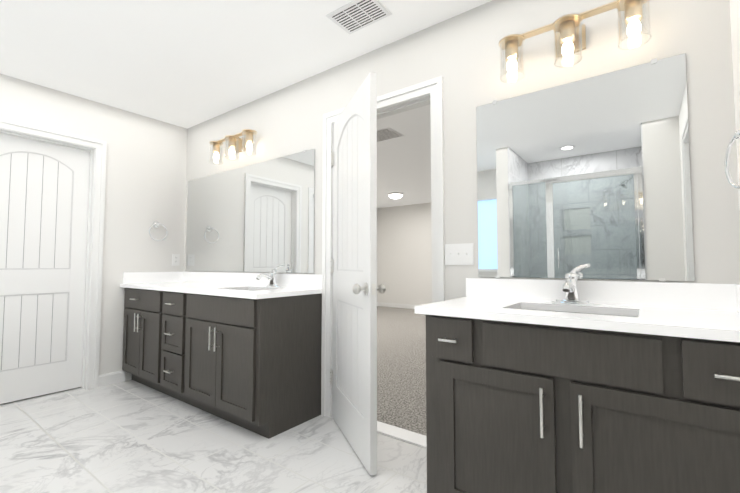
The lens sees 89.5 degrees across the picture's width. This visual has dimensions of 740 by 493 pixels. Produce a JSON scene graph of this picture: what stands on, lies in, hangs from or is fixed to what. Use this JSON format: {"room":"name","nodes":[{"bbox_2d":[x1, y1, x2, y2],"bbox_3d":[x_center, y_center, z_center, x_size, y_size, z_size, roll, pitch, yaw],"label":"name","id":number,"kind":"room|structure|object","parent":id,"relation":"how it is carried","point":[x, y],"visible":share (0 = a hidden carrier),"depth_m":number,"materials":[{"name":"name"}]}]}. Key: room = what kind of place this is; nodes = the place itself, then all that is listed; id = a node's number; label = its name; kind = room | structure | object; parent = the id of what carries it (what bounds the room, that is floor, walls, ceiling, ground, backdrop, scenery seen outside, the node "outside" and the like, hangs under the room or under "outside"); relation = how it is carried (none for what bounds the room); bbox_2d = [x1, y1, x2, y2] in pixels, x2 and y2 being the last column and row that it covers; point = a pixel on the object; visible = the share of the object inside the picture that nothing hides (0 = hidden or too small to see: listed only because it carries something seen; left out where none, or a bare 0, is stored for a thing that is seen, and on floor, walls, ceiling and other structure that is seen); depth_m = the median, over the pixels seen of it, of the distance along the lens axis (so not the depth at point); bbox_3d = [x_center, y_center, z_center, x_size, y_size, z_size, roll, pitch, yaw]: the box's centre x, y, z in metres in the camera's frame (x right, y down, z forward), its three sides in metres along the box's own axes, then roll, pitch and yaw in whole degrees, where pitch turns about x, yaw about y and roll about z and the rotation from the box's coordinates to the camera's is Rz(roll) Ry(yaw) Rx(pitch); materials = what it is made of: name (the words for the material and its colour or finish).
{"room":"bathroom","nodes":[
{"label":"bathroom","id":0,"kind":"room"},
{"bbox_2d":[0,74,186,380],"bbox_3d":[-3.022,-0.067,2.371,0.120,2.440,3.650,-2,-3,36],"label":"wall","id":1,"kind":"structure","parent":0,"point":[145,180],"depth_m":3.36,"materials":[{"name":"white paint"}]},
{"bbox_2d":[0,133,89,403],"bbox_3d":[-2.658,0.161,2.924,0.181,2.019,0.720,-2,-3,36],"label":"door","id":2,"kind":"structure","parent":1,"relation":"in","point":[44,189],"depth_m":2.96,"materials":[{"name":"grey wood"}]},
{"bbox_2d":[0,117,106,389],"bbox_3d":[-2.624,0.123,2.901,0.156,2.112,0.884,-2,-3,36],"label":"door frame","id":3,"kind":"structure","parent":1,"relation":"attached to","point":[97,148],"depth_m":3.16,"materials":[{"name":"white wood"}]},
{"bbox_2d":[98,370,124,386],"bbox_3d":[-1.306,1.047,1.121,4.060,0.097,3.530,-2,-3,36],"label":"baseboard","id":4,"kind":"structure","parent":1,"relation":"attached to","point":[111,378],"depth_m":3.24,"materials":[{"name":"white wood"}]},
{"bbox_2d":[149,222,167,240],"bbox_3d":[-2.028,-0.146,3.562,0.067,0.189,0.170,-2,-3,36],"label":"towel ring","id":5,"kind":"object","parent":1,"relation":"attached to","point":[156,224],"visible":1,"depth_m":3.56,"materials":[{"name":"silver metal"}]},
{"bbox_2d":[172,254,179,265],"bbox_3d":[-1.936,0.133,3.723,0.009,0.116,0.072,-2,-3,36],"label":"outlet","id":6,"kind":"object","parent":1,"relation":"attached to","point":[175,259],"visible":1,"depth_m":3.72,"materials":[{"name":"white plastic"}]},
{"bbox_2d":[0,380,426,492],"bbox_3d":[-1.306,1.120,1.118,4.060,0.050,3.530,-2,-3,36],"label":"floor","id":7,"kind":"structure","parent":0,"point":[130,436],"depth_m":2.06,"materials":[{"name":"tile"}]},
{"bbox_2d":[0,387,85,408],"bbox_3d":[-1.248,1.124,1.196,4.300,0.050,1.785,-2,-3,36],"label":"threshold","id":8,"kind":"object","parent":7,"relation":"on","point":[23,401],"depth_m":2.92,"materials":[{"name":"stone"}]},
{"bbox_2d":[120,264,322,438],"bbox_3d":[-1.278,0.659,2.951,1.947,1.044,0.582,-2,-3,36],"label":"bathroom vanity","id":9,"kind":"object","parent":7,"relation":"on","point":[243,350],"visible":0.98,"depth_m":2.50,"materials":[{"name":"brown wood"}]},
{"bbox_2d":[331,416,426,448],"bbox_3d":[0.081,1.174,2.360,0.802,0.060,0.120,-2,-3,36],"label":"threshold","id":10,"kind":"object","parent":7,"relation":"on","point":[414,438],"visible":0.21,"depth_m":2.26,"materials":[{"name":"white stone"}]},
{"bbox_2d":[415,263,739,492],"bbox_3d":[0.773,0.587,1.435,1.057,1.044,0.582,-2,-3,36],"label":"bathroom vanity","id":11,"kind":"object","parent":7,"relation":"on","point":[571,383],"visible":1,"depth_m":1.25,"materials":[{"name":"brown wood"}]},
{"bbox_2d":[0,0,491,207],"bbox_3d":[-0.052,-1.259,3.820,6.440,0.080,9.420,-2,-3,36],"label":"ceiling","id":12,"kind":"structure","parent":0,"point":[186,64],"depth_m":2.46,"materials":[{"name":"white paint"}]},
{"bbox_2d":[326,0,391,34],"bbox_3d":[-0.062,-1.297,2.092,0.310,0.008,0.210,-2,-3,36],"label":"ceiling vent","id":13,"kind":"object","parent":12,"relation":"in","point":[351,17],"visible":1,"depth_m":2.08,"materials":[{"name":"white metal"}]},
{"bbox_2d":[377,127,403,141],"bbox_3d":[0.080,-1.202,4.081,0.500,0.008,0.300,-2,-3,36],"label":"ceiling vent","id":14,"kind":"object","parent":12,"relation":"in","point":[387,133],"visible":0.46,"depth_m":4.01,"materials":[{"name":"white metal"}]},
{"bbox_2d":[388,192,402,198],"bbox_3d":[0.508,-0.996,7.428,0.300,0.102,0.300,-2,-3,36],"label":"light","id":15,"kind":"object","parent":12,"relation":"attached to","point":[395,195],"visible":1,"depth_m":7.33,"materials":[{"name":"white glass"}]},
{"bbox_2d":[377,306,426,435],"bbox_3d":[1.033,1.307,5.167,6.200,0.062,5.530,-2,-3,36],"label":"floor","id":16,"kind":"structure","parent":0,"point":[401,367],"depth_m":3.69,"materials":[{"name":"beige carpet"}]},
{"bbox_2d":[377,203,431,304],"bbox_3d":[2.713,0.177,7.494,6.440,2.440,0.120,-2,-3,36],"label":"wall","id":17,"kind":"structure","parent":0,"point":[404,257],"depth_m":8.81,"materials":[{"name":"white paint"}]},
{"bbox_2d":[378,302,417,308],"bbox_3d":[2.674,1.341,7.385,6.200,0.105,0.014,-2,-3,36],"label":"baseboard","id":18,"kind":"structure","parent":17,"relation":"attached to","point":[408,306],"depth_m":8.87,"materials":[{"name":"white wood"}]},
{"bbox_2d":[184,0,739,299],"bbox_3d":[-0.221,-0.054,2.643,4.300,2.440,0.120,-2,-3,36],"label":"wall","id":19,"kind":"structure","parent":0,"point":[460,54],"depth_m":1.97,"materials":[{"name":"white paint"}]},
{"bbox_2d":[209,129,256,164],"bbox_3d":[-1.171,-0.848,3.212,0.602,0.188,0.152,-2,-3,36],"label":"sconce","id":20,"kind":"object","parent":19,"relation":"attached to","point":[236,142],"visible":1,"depth_m":3.18,"materials":[{"name":"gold metal"}]},
{"bbox_2d":[186,149,314,273],"bbox_3d":[-1.129,-0.237,3.241,1.800,0.922,0.009,-2,-3,36],"label":"mirror","id":21,"kind":"object","parent":19,"relation":"attached to","point":[258,217],"visible":0.98,"depth_m":3.11,"materials":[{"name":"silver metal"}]},
{"bbox_2d":[330,72,385,475],"bbox_3d":[-0.113,0.128,2.237,0.181,2.019,0.772,1,-3,-20],"label":"open door","id":22,"kind":"structure","parent":19,"relation":"in","point":[353,370],"depth_m":2.09,"materials":[{"name":"white wood"}]},
{"bbox_2d":[321,76,444,417],"bbox_3d":[0.081,0.100,2.411,0.926,2.112,0.156,-2,-3,36],"label":"door frame","id":23,"kind":"structure","parent":19,"relation":"attached to","point":[425,93],"depth_m":2.33,"materials":[{"name":"white wood"}]},
{"bbox_2d":[445,243,473,264],"bbox_3d":[0.480,0.042,2.030,0.164,0.116,0.022,-2,-3,36],"label":"light switch","id":24,"kind":"object","parent":19,"relation":"attached to","point":[459,254],"visible":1,"depth_m":2.03,"materials":[{"name":"white plastic"}]},
{"bbox_2d":[499,0,651,82],"bbox_3d":[0.895,-0.920,1.686,0.602,0.188,0.152,-2,-3,36],"label":"sconce","id":25,"kind":"object","parent":19,"relation":"attached to","point":[569,37],"visible":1,"depth_m":1.65,"materials":[{"name":"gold metal"}]},
{"bbox_2d":[476,53,694,281],"bbox_3d":[0.917,-0.309,1.729,0.860,0.922,0.009,-2,-3,36],"label":"mirror","id":26,"kind":"object","parent":19,"relation":"attached to","point":[593,173],"visible":1,"depth_m":1.67,"materials":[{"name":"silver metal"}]},
{"bbox_2d":[730,0,739,210],"bbox_3d":[0.338,-0.185,-0.113,0.120,2.440,3.650,-2,-3,36],"label":"wall","id":27,"kind":"structure","parent":0,"point":[735,19],"depth_m":1.37,"materials":[{"name":"white paint"}]},
{"bbox_2d":[725,129,739,188],"bbox_3d":[1.094,-0.264,1.081,0.079,0.189,0.163,-2,-3,36],"label":"towel ring","id":28,"kind":"object","parent":27,"relation":"attached to","point":[728,151],"visible":1,"depth_m":1.14,"materials":[{"name":"silver metal"}]}
]}

